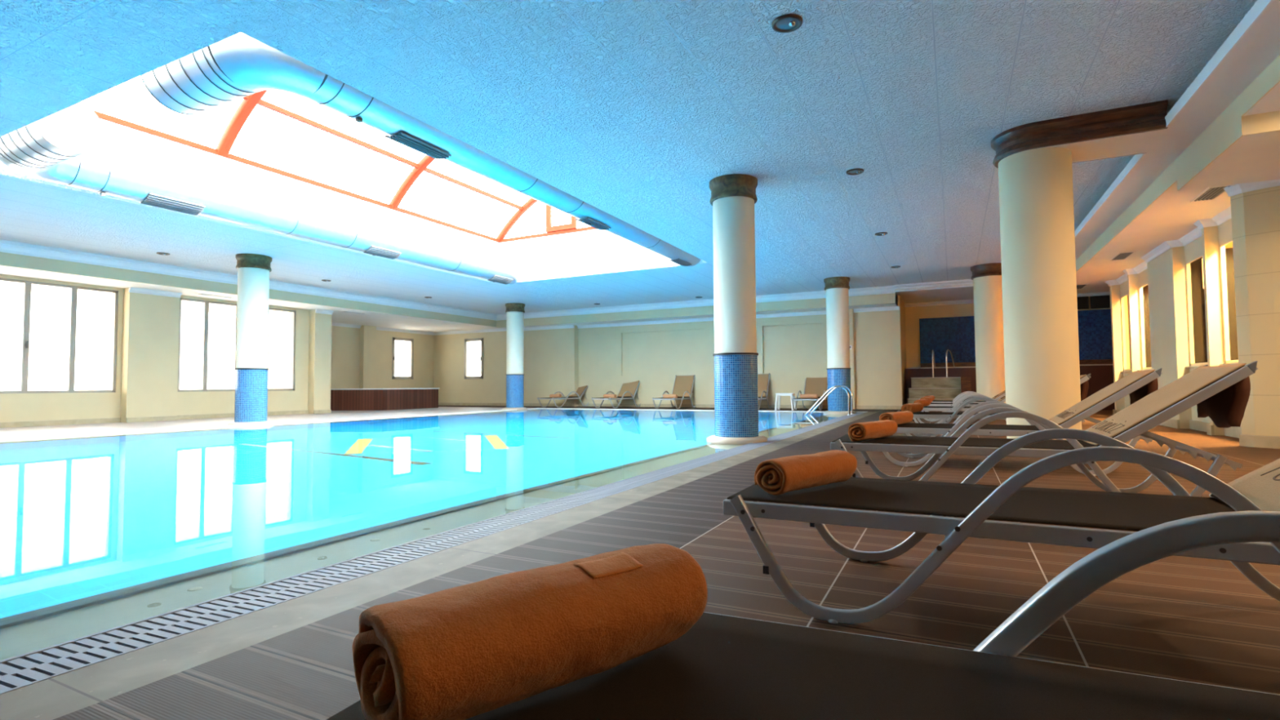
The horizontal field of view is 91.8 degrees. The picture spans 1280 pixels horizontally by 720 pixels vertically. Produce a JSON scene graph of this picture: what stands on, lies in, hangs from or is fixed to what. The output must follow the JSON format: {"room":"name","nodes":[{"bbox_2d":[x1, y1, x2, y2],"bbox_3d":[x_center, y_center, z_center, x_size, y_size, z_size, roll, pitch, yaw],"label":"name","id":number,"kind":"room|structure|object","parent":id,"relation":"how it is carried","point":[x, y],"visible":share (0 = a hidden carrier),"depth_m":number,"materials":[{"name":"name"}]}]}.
{"room":"spa","nodes":[
{"label":"spa","id":0,"kind":"room"},
{"bbox_2d":[0,274,331,422],"bbox_3d":[-13.583,-0.203,10.512,2.900,2.850,16.500,-2,-3,27],"label":"wall","id":1,"kind":"structure","parent":0,"point":[148,325],"depth_m":13.54,"materials":[{"name":"beige paint"}]},
{"bbox_2d":[0,277,118,393],"bbox_3d":[-11.633,-0.439,11.783,0.110,2.140,2.830,-2,-3,27],"label":"window","id":2,"kind":"structure","parent":1,"relation":"in","point":[27,284],"depth_m":12.34,"materials":[{"name":"beige"}]},
{"bbox_2d":[0,409,331,427],"bbox_3d":[-12.377,1.137,9.851,0.280,0.100,16.500,-2,-3,27],"label":"baseboard","id":3,"kind":"structure","parent":1,"relation":"attached to","point":[82,421],"depth_m":13.04,"materials":[{"name":"stone"}]},
{"bbox_2d":[177,297,295,391],"bbox_3d":[-9.866,-0.301,15.336,0.060,2.140,2.810,-2,-3,27],"label":"window","id":4,"kind":"structure","parent":1,"relation":"in","point":[206,303],"depth_m":14.63,"materials":[{"name":"beige"}]},
{"bbox_2d":[0,0,1279,335],"bbox_3d":[-2.428,-1.849,9.845,23.100,0.560,25.250,-2,-3,27],"label":"trim","id":5,"kind":"structure","parent":1,"relation":"attached to","point":[1260,6],"depth_m":13.55,"materials":[{"name":"white paint"}]},
{"bbox_2d":[330,324,434,388],"bbox_3d":[-9.472,0.228,21.422,0.400,2.850,6.700,-2,-3,27],"label":"wall","id":6,"kind":"structure","parent":0,"point":[362,357],"depth_m":21.46,"materials":[{"name":"beige paint"}]},
{"bbox_2d":[391,337,413,379],"bbox_3d":[-8.723,-0.052,22.865,0.105,1.520,0.970,-2,-3,27],"label":"window","id":7,"kind":"structure","parent":6,"relation":"in","point":[394,339],"depth_m":22.80,"materials":[{"name":"beige"}]},
{"bbox_2d":[0,0,1279,332],"bbox_3d":[-2.417,-1.965,9.984,23.600,0.835,25.500,-2,-3,27],"label":"ceiling","id":8,"kind":"structure","parent":0,"point":[630,109],"depth_m":5.73,"materials":[{"name":"paint"}]},
{"bbox_2d":[156,252,169,255],"bbox_3d":[-8.963,-1.990,11.666,0.204,0.030,0.204,-2,-3,27],"label":"recessed light","id":9,"kind":"object","parent":8,"relation":"in","point":[158,253],"visible":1,"depth_m":11.63,"materials":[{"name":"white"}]},
{"bbox_2d":[198,293,233,298],"bbox_3d":[-9.756,-1.472,14.288,0.120,0.012,0.700,-2,-3,27],"label":"ceiling vent","id":10,"kind":"object","parent":8,"relation":"in","point":[198,294],"visible":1,"depth_m":14.23,"materials":[{"name":"paint"}]},
{"bbox_2d":[0,101,520,284],"bbox_3d":[-4.795,-2.305,10.829,1.649,0.629,9.339,-2,-3,27],"label":"ventilation duct","id":11,"kind":"object","parent":8,"relation":"attached to","point":[64,147],"visible":0.91,"depth_m":8.68,"materials":[{"name":"grey metal"}]},
{"bbox_2d":[141,192,205,215],"bbox_3d":[-6.403,-2.135,8.529,0.216,0.111,0.680,-2,-3,27],"label":"grille","id":12,"kind":"object","parent":11,"relation":"attached to","point":[162,200],"depth_m":8.49,"materials":[{"name":"grey metal"}]},
{"bbox_2d":[363,245,401,259],"bbox_3d":[-4.826,-2.014,11.651,0.216,0.111,0.680,-2,-3,27],"label":"grille","id":13,"kind":"object","parent":11,"relation":"attached to","point":[384,251],"depth_m":11.62,"materials":[{"name":"grey metal"}]},
{"bbox_2d":[487,275,513,284],"bbox_3d":[-3.294,-1.897,14.684,0.216,0.111,0.680,-2,-3,27],"label":"grille","id":14,"kind":"object","parent":11,"relation":"attached to","point":[504,279],"depth_m":14.65,"materials":[{"name":"grey metal"}]},
{"bbox_2d":[0,89,702,279],"bbox_3d":[-3.391,-3.384,9.578,5.700,2.380,10.600,-2,-3,27],"label":"skylight","id":15,"kind":"object","parent":8,"relation":"attached to","point":[563,249],"visible":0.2,"depth_m":12.15,"materials":[{"name":"white paint"}]},
{"bbox_2d":[342,311,366,314],"bbox_3d":[-8.088,-1.344,17.589,0.120,0.012,0.700,-2,-3,27],"label":"ceiling vent","id":16,"kind":"object","parent":8,"relation":"in","point":[342,311],"visible":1,"depth_m":17.53,"materials":[{"name":"metal"}]},
{"bbox_2d":[140,31,701,266],"bbox_3d":[-1.502,-2.399,9.170,1.649,0.629,9.339,-2,-3,27],"label":"ventilation duct","id":17,"kind":"object","parent":8,"relation":"attached to","point":[235,67],"visible":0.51,"depth_m":5.48,"materials":[{"name":"grey metal"}]},
{"bbox_2d":[384,132,451,159],"bbox_3d":[-2.298,-2.220,6.459,0.235,0.048,0.680,-2,-3,27],"label":"grille","id":18,"kind":"object","parent":17,"relation":"attached to","point":[412,140],"depth_m":6.40,"materials":[{"name":"grey metal"}]},
{"bbox_2d":[574,217,610,230],"bbox_3d":[-0.721,-2.100,9.581,0.235,0.048,0.680,-2,-3,27],"label":"grille","id":19,"kind":"object","parent":17,"relation":"attached to","point":[594,222],"depth_m":9.51,"materials":[{"name":"grey metal"}]},
{"bbox_2d":[667,258,691,266],"bbox_3d":[0.811,-1.983,12.614,0.235,0.048,0.680,-2,-3,27],"label":"grille","id":20,"kind":"object","parent":17,"relation":"attached to","point":[683,262],"depth_m":12.56,"materials":[{"name":"grey"}]},
{"bbox_2d":[771,13,802,33],"bbox_3d":[1.040,-2.370,4.386,0.214,0.030,0.214,-2,-3,27],"label":"recessed light","id":21,"kind":"object","parent":8,"relation":"in","point":[787,23],"visible":1,"depth_m":4.37,"materials":[{"name":"silver metal"}]},
{"bbox_2d":[845,168,863,175],"bbox_3d":[2.581,-2.251,7.449,0.204,0.030,0.204,-2,-3,27],"label":"recessed light","id":22,"kind":"object","parent":8,"relation":"in","point":[855,171],"visible":1,"depth_m":7.42,"materials":[{"name":"silver metal"}]},
{"bbox_2d":[875,231,887,235],"bbox_3d":[4.095,-2.132,10.535,0.204,0.030,0.204,-2,-3,27],"label":"recessed light","id":23,"kind":"object","parent":8,"relation":"in","point":[881,233],"visible":1,"depth_m":10.50,"materials":[{"name":"silver metal"}]},
{"bbox_2d":[1076,284,1088,288],"bbox_3d":[9.561,-1.595,13.504,0.220,0.012,0.700,-2,-3,27],"label":"ceiling vent","id":24,"kind":"object","parent":8,"relation":"in","point":[1078,286],"visible":0.64,"depth_m":13.40,"materials":[{"name":"metal"}]},
{"bbox_2d":[1109,250,1136,260],"bbox_3d":[7.984,-1.720,10.270,0.220,0.012,0.700,-2,-3,27],"label":"ceiling vent","id":25,"kind":"object","parent":8,"relation":"in","point":[1121,255],"visible":1,"depth_m":10.23,"materials":[{"name":"paint"}]},
{"bbox_2d":[1190,184,1235,202],"bbox_3d":[6.356,-1.851,6.894,0.220,0.012,0.600,-2,-3,27],"label":"ceiling vent","id":26,"kind":"object","parent":8,"relation":"in","point":[1211,193],"visible":0.9,"depth_m":6.90,"materials":[{"name":"metal"}]},
{"bbox_2d":[0,404,1279,719],"bbox_3d":[-2.281,1.271,10.071,23.600,0.304,26.000,-2,-3,27],"label":"floor","id":27,"kind":"structure","parent":0,"point":[1194,620],"depth_m":2.02,"materials":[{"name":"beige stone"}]},
{"bbox_2d":[227,253,273,426],"bbox_3d":[-7.457,-0.345,11.940,0.740,3.315,0.740,-2,-3,27],"label":"column","id":28,"kind":"structure","parent":27,"relation":"on","point":[251,370],"depth_m":11.74,"materials":[{"name":"white paint"}]},
{"bbox_2d":[330,387,439,410],"bbox_3d":[-8.581,1.261,20.232,2.410,0.672,3.110,-2,-3,27],"label":"counter","id":29,"kind":"object","parent":27,"relation":"on","point":[341,399],"depth_m":19.09,"materials":[{"name":"brown wood"}]},
{"bbox_2d":[330,387,439,390],"bbox_3d":[-8.583,0.944,20.245,2.410,0.037,3.110,-2,-3,27],"label":"countertop","id":30,"kind":"structure","parent":29,"relation":"on","point":[405,388],"depth_m":19.36,"materials":[{"name":"white paint"}]},
{"bbox_2d":[0,408,845,660],"bbox_3d":[-3.219,1.097,9.010,9.590,0.001,19.250,-2,-3,27],"label":"pool water","id":31,"kind":"object","parent":27,"relation":"in","point":[99,533],"visible":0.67,"depth_m":4.19,"materials":[{"name":"blue liquid"}]},
{"bbox_2d":[0,412,865,694],"bbox_3d":[1.617,1.008,7.692,0.231,0.032,17.250,-2,-3,27],"label":"grate","id":32,"kind":"object","parent":27,"relation":"on","point":[17,672],"visible":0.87,"depth_m":2.08,"materials":[{"name":"grey plastic"}]},
{"bbox_2d":[804,385,853,415],"bbox_3d":[4.363,1.133,14.287,1.024,1.091,0.600,-2,-3,27],"label":"pool ladder","id":33,"kind":"object","parent":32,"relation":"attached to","point":[835,387],"visible":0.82,"depth_m":14.25,"materials":[{"name":"silver metal"}]},
{"bbox_2d":[502,302,527,409],"bbox_3d":[-3.843,-0.069,19.095,0.740,3.315,0.740,-2,-3,27],"label":"column","id":34,"kind":"structure","parent":27,"relation":"on","point":[515,312],"depth_m":18.88,"materials":[{"name":"white paint"}]},
{"bbox_2d":[537,385,588,407],"bbox_3d":[-2.520,1.139,20.887,0.711,0.883,1.947,-2,-3,37],"label":"sun lounger","id":35,"kind":"object","parent":27,"relation":"on","point":[580,391],"visible":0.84,"depth_m":20.95,"materials":[{"name":"beige fabric"}]},
{"bbox_2d":[549,394,561,397],"bbox_3d":[-2.797,1.191,20.497,0.456,0.117,0.123,-2,-3,37],"label":"rolled towel","id":36,"kind":"object","parent":35,"relation":"on","point":[550,395],"visible":0.98,"depth_m":20.42,"materials":[{"name":"fabric"}]},
{"bbox_2d":[591,380,640,408],"bbox_3d":[-0.713,1.040,19.935,0.711,0.973,1.890,-2,-3,34],"label":"sun lounger","id":37,"kind":"object","parent":27,"relation":"on","point":[628,391],"visible":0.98,"depth_m":20.26,"materials":[{"name":"beige fabric"}]},
{"bbox_2d":[603,394,616,398],"bbox_3d":[-0.953,1.138,19.553,0.456,0.117,0.123,-2,-3,34],"label":"rolled towel","id":38,"kind":"object","parent":37,"relation":"on","point":[611,396],"visible":0.98,"depth_m":19.49,"materials":[{"name":"fabric"}]},
{"bbox_2d":[652,374,695,408],"bbox_3d":[1.086,0.959,18.993,0.711,1.031,1.890,-2,-3,27],"label":"sun lounger","id":39,"kind":"object","parent":27,"relation":"on","point":[683,385],"visible":0.96,"depth_m":19.45,"materials":[{"name":"beige fabric"}]},
{"bbox_2d":[662,394,677,398],"bbox_3d":[0.894,1.083,18.583,0.456,0.117,0.123,-2,-3,27],"label":"rolled towel","id":40,"kind":"object","parent":39,"relation":"on","point":[664,396],"visible":1,"depth_m":18.53,"materials":[{"name":"fabric"}]},
{"bbox_2d":[757,373,771,409],"bbox_3d":[3.228,0.891,17.913,0.711,1.043,1.890,-2,-3,27],"label":"sun lounger","id":41,"kind":"object","parent":27,"relation":"on","point":[763,380],"visible":0.44,"depth_m":18.33,"materials":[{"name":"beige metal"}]},
{"bbox_2d":[774,393,796,410],"bbox_3d":[3.985,1.140,16.977,0.517,0.462,0.517,-1,-3,23],"label":"side table","id":42,"kind":"object","parent":27,"relation":"on","point":[792,395],"visible":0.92,"depth_m":16.85,"materials":[{"name":"white plastic"}]},
{"bbox_2d":[325,511,1279,719],"bbox_3d":[0.642,0.302,0.409,2.027,0.782,0.725,-1,-3,23],"label":"sun lounger","id":43,"kind":"object","parent":27,"relation":"on","point":[724,667],"visible":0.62,"depth_m":0.75,"materials":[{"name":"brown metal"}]},
{"bbox_2d":[351,543,707,719],"bbox_3d":[-0.112,0.321,0.747,0.412,0.137,0.166,2,-3,-40],"label":"rolled towel","id":44,"kind":"object","parent":43,"relation":"on","point":[463,652],"visible":1,"depth_m":0.66,"materials":[{"name":"orange fabric"}]},
{"bbox_2d":[791,377,827,410],"bbox_3d":[4.746,0.875,17.147,0.711,0.989,1.890,-2,-3,27],"label":"sun lounger","id":45,"kind":"object","parent":27,"relation":"on","point":[819,386],"visible":0.73,"depth_m":17.64,"materials":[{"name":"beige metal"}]},
{"bbox_2d":[800,394,817,398],"bbox_3d":[4.554,0.979,16.738,0.456,0.117,0.123,-2,-3,27],"label":"rolled towel","id":46,"kind":"object","parent":45,"relation":"on","point":[802,396],"visible":0.99,"depth_m":16.68,"materials":[{"name":"fabric"}]},
{"bbox_2d":[907,377,971,404],"bbox_3d":[8.097,0.900,16.804,1.530,0.863,0.760,-2,-3,27],"label":"stone steps","id":47,"kind":"structure","parent":27,"relation":"on","point":[944,388],"depth_m":16.66,"materials":[{"name":"stone"}]},
{"bbox_2d":[932,349,955,377],"bbox_3d":[8.400,0.093,17.172,0.561,0.769,0.562,-2,-3,27],"label":"handrail","id":48,"kind":"object","parent":47,"relation":"on","point":[950,352],"visible":1,"depth_m":17.04,"materials":[{"name":"silver metal"}]},
{"bbox_2d":[913,393,991,423],"bbox_3d":[5.139,0.652,9.463,2.027,0.782,0.725,-2,-3,27],"label":"sun lounger","id":49,"kind":"object","parent":27,"relation":"on","point":[949,409],"visible":0.13,"depth_m":9.38,"materials":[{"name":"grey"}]},
{"bbox_2d":[913,399,930,406],"bbox_3d":[4.466,0.684,9.818,0.132,0.122,0.475,-3,-3,41],"label":"rolled towel","id":50,"kind":"object","parent":49,"relation":"on","point":[925,402],"visible":0.77,"depth_m":9.72,"materials":[{"name":"orange fabric"}]},
{"bbox_2d":[920,391,1006,421],"bbox_3d":[6.061,0.722,11.281,2.027,0.782,0.725,-2,-3,27],"label":"sun lounger","id":51,"kind":"object","parent":27,"relation":"on","point":[1002,399],"visible":0.29,"depth_m":11.21,"materials":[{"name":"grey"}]},
{"bbox_2d":[920,396,933,402],"bbox_3d":[5.377,0.750,11.644,0.140,0.117,0.456,-2,-3,39],"label":"rolled towel","id":52,"kind":"object","parent":51,"relation":"on","point":[930,398],"visible":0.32,"depth_m":11.57,"materials":[{"name":"orange fabric"}]},
{"bbox_2d":[923,390,1005,412],"bbox_3d":[6.830,0.781,12.818,2.027,0.782,0.725,-2,-3,26],"label":"sun lounger","id":53,"kind":"object","parent":27,"relation":"on","point":[1002,394],"visible":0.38,"depth_m":12.63,"materials":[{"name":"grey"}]},
{"bbox_2d":[970,262,1005,412],"bbox_3d":[7.620,-0.428,13.454,0.724,3.240,0.724,-2,-3,27],"label":"column","id":54,"kind":"structure","parent":27,"relation":"on","point":[986,277],"depth_m":13.21,"materials":[{"name":"yellow paint"}]},
{"bbox_2d":[893,373,1090,436],"bbox_3d":[4.104,0.573,7.419,2.027,0.782,0.725,-2,-3,26],"label":"sun lounger","id":55,"kind":"object","parent":27,"relation":"on","point":[955,414],"visible":0.21,"depth_m":7.26,"materials":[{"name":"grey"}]},
{"bbox_2d":[901,403,923,412],"bbox_3d":[3.408,0.600,7.765,0.140,0.117,0.456,-3,-3,42],"label":"rolled towel","id":56,"kind":"object","parent":55,"relation":"on","point":[913,407],"visible":0.96,"depth_m":7.64,"materials":[{"name":"orange fabric"}]},
{"bbox_2d":[723,428,1279,623],"bbox_3d":[1.314,0.356,1.802,2.027,0.782,0.725,-2,-3,27],"label":"sun lounger","id":57,"kind":"object","parent":27,"relation":"on","point":[1259,490],"visible":0.86,"depth_m":1.78,"materials":[{"name":"brown"}]},
{"bbox_2d":[754,449,857,495],"bbox_3d":[0.580,0.384,2.149,0.456,0.117,0.140,2,-3,-42],"label":"rolled towel","id":58,"kind":"object","parent":57,"relation":"on","point":[779,476],"visible":1,"depth_m":2.05,"materials":[{"name":"orange fabric"}]},
{"bbox_2d":[905,364,1115,409],"bbox_3d":[10.524,0.733,16.672,6.150,1.150,1.120,-2,-3,27],"label":"hot tub","id":59,"kind":"object","parent":27,"relation":"on","point":[1101,375],"visible":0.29,"depth_m":16.81,"materials":[{"name":"red"}]},
{"bbox_2d":[876,368,1162,475],"bbox_3d":[2.961,0.485,5.146,2.027,0.782,0.725,-2,-3,27],"label":"sun lounger","id":60,"kind":"object","parent":27,"relation":"on","point":[1138,384],"visible":0.56,"depth_m":4.84,"materials":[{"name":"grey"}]},
{"bbox_2d":[879,410,913,424],"bbox_3d":[2.272,0.518,5.493,0.132,0.122,0.475,-3,-3,44],"label":"rolled towel","id":61,"kind":"object","parent":60,"relation":"on","point":[899,417],"visible":0.84,"depth_m":5.40,"materials":[{"name":"orange fabric"}]},
{"bbox_2d":[830,360,1257,497],"bbox_3d":[2.248,0.431,3.747,2.027,0.782,0.725,-2,-3,26],"label":"sun lounger","id":62,"kind":"object","parent":27,"relation":"on","point":[1221,393],"visible":0.8,"depth_m":3.44,"materials":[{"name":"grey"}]},
{"bbox_2d":[848,419,897,441],"bbox_3d":[1.534,0.464,4.082,0.475,0.122,0.132,2,-3,-44],"label":"rolled towel","id":63,"kind":"object","parent":62,"relation":"on","point":[880,428],"visible":1,"depth_m":3.97,"materials":[{"name":"orange fabric"}]},
{"bbox_2d":[991,99,1168,448],"bbox_3d":[4.350,-0.710,6.204,1.380,3.240,0.760,-2,-3,27],"label":"column","id":64,"kind":"structure","parent":27,"relation":"on","point":[1033,161],"depth_m":6.08,"materials":[{"name":"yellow paint"}]},
{"bbox_2d":[1230,186,1279,436],"bbox_3d":[6.897,-0.499,6.184,0.417,2.780,1.364,2,-3,-38],"label":"wall pier","id":65,"kind":"object","parent":27,"relation":"on","point":[1255,214],"visible":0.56,"depth_m":6.45,"materials":[{"name":"beige paint"}]},
{"bbox_3d":[-3.214,1.801,8.980,9.590,1.365,19.250,-2,-3,27],"label":"swimming pool","id":66,"kind":"object","parent":27,"relation":"in","visible":0},
{"bbox_2d":[706,173,767,444],"bbox_3d":[1.185,-0.585,7.742,0.740,3.315,0.740,-2,-3,27],"label":"column","id":67,"kind":"structure","parent":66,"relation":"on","point":[733,199],"depth_m":7.53,"materials":[{"name":"white paint"}]},
{"bbox_2d":[823,276,856,414],"bbox_3d":[4.768,-0.307,14.923,0.740,3.315,0.740,-2,-3,27],"label":"column","id":68,"kind":"structure","parent":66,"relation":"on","point":[838,370],"depth_m":14.71,"materials":[{"name":"white paint"}]},
{"bbox_2d":[433,304,902,408],"bbox_3d":[-0.531,0.131,20.665,17.050,2.850,0.400,-2,-3,27],"label":"wall","id":69,"kind":"structure","parent":0,"point":[793,349],"depth_m":20.20,"materials":[{"name":"beige paint"}]},
{"bbox_2d":[464,337,483,378],"bbox_3d":[-6.256,-0.051,23.308,0.900,1.520,0.105,-2,-3,27],"label":"window","id":70,"kind":"structure","parent":69,"relation":"in","point":[481,340],"depth_m":23.30,"materials":[{"name":"beige"}]},
{"bbox_2d":[897,295,1111,405],"bbox_3d":[9.890,-0.389,15.478,6.650,3.300,4.500,-2,-3,27],"label":"wall","id":71,"kind":"structure","parent":0,"point":[909,316],"depth_m":18.41,"materials":[{"name":"beige paint"}]},
{"bbox_2d":[438,402,902,409],"bbox_3d":[-0.347,1.495,20.412,17.027,0.100,2.013,-1,-3,19],"label":"baseboard","id":72,"kind":"structure","parent":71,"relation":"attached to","point":[824,406],"depth_m":20.19,"materials":[{"name":"stone"}]},
{"bbox_2d":[919,309,1112,363],"bbox_3d":[10.929,-0.640,17.176,5.810,1.330,0.050,-2,-3,27],"label":"wall","id":73,"kind":"structure","parent":71,"relation":"attached to","point":[955,334],"depth_m":17.90,"materials":[{"name":"blue tile"}]},
{"bbox_2d":[920,359,1112,367],"bbox_3d":[10.935,0.100,17.145,5.810,0.150,0.050,-2,-3,27],"label":"trim","id":74,"kind":"structure","parent":73,"relation":"attached to","point":[1097,361],"depth_m":17.85,"materials":[{"name":"brown wood"}]},
{"bbox_2d":[1076,295,1110,309],"bbox_3d":[12.043,-1.537,16.626,0.880,0.340,0.030,-2,-3,27],"label":"vent panel","id":75,"kind":"object","parent":73,"relation":"attached to","point":[1097,301],"visible":0.79,"depth_m":16.56,"materials":[{"name":"black metal"}]},
{"bbox_2d":[1110,218,1241,435],"bbox_3d":[9.162,-0.650,9.158,2.250,3.300,7.350,-2,-3,27],"label":"wall","id":76,"kind":"structure","parent":0,"point":[1165,275],"depth_m":9.24,"materials":[{"name":"beige paint"}]},
{"bbox_2d":[1120,292,1131,371],"bbox_3d":[9.539,-0.561,12.057,0.024,1.540,1.300,-2,-3,27],"label":"window","id":77,"kind":"structure","parent":76,"relation":"in","point":[1126,293],"depth_m":12.60,"materials":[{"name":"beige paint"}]},
{"bbox_2d":[1138,281,1151,369],"bbox_3d":[8.924,-0.608,10.840,0.024,1.540,1.230,-2,-3,27],"label":"window","id":78,"kind":"structure","parent":76,"relation":"in","point":[1145,283],"depth_m":11.35,"materials":[{"name":"beige paint"}]},
{"bbox_2d":[1112,409,1279,448],"bbox_3d":[8.384,0.943,9.193,1.251,0.130,7.678,-2,-3,27],"label":"baseboard","id":79,"kind":"structure","parent":76,"relation":"attached to","point":[1264,442],"depth_m":7.53,"materials":[{"name":"stone"}]},
{"bbox_2d":[1185,253,1207,366],"bbox_3d":[7.771,-0.696,8.556,0.024,1.540,1.210,-2,-3,27],"label":"window","id":80,"kind":"structure","parent":76,"relation":"in","point":[1200,255],"depth_m":9.06,"materials":[{"name":"beige paint"}]},
{"bbox_2d":[1219,237,1238,363],"bbox_3d":[7.127,-0.745,7.283,0.024,1.540,1.455,-2,-3,27],"label":"window","id":81,"kind":"structure","parent":76,"relation":"in","point":[1230,240],"depth_m":7.90,"materials":[{"name":"beige paint"}]},
{"bbox_2d":[1124,241,1232,368],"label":"windows","id":82,"kind":"structure","parent":0,"point":[1229,245],"depth_m":12.65,"materials":[{"name":"yellow glass"}]},
{"bbox_2d":[1127,284,1151,368],"bbox_3d":[10.731,-0.348,12.198,1.760,2.930,0.050,-2,-3,27],"label":"window","id":83,"kind":"structure","parent":82,"relation":"in","point":[1145,289],"depth_m":12.46,"materials":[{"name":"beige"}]},
{"bbox_2d":[1190,247,1238,363],"bbox_3d":[9.191,-0.347,9.120,1.740,2.690,0.050,-2,-3,27],"label":"window","id":84,"kind":"structure","parent":82,"relation":"in","point":[1197,292],"depth_m":9.42,"materials":[{"name":"black"}]},
{"bbox_2d":[1201,258,1204,288],"bbox_3d":[8.612,-1.317,9.405,0.140,0.460,0.020,-2,-3,27],"label":"window pane","id":85,"kind":"object","parent":84,"relation":"attached to","point":[1202,259],"visible":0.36,"depth_m":9.43,"materials":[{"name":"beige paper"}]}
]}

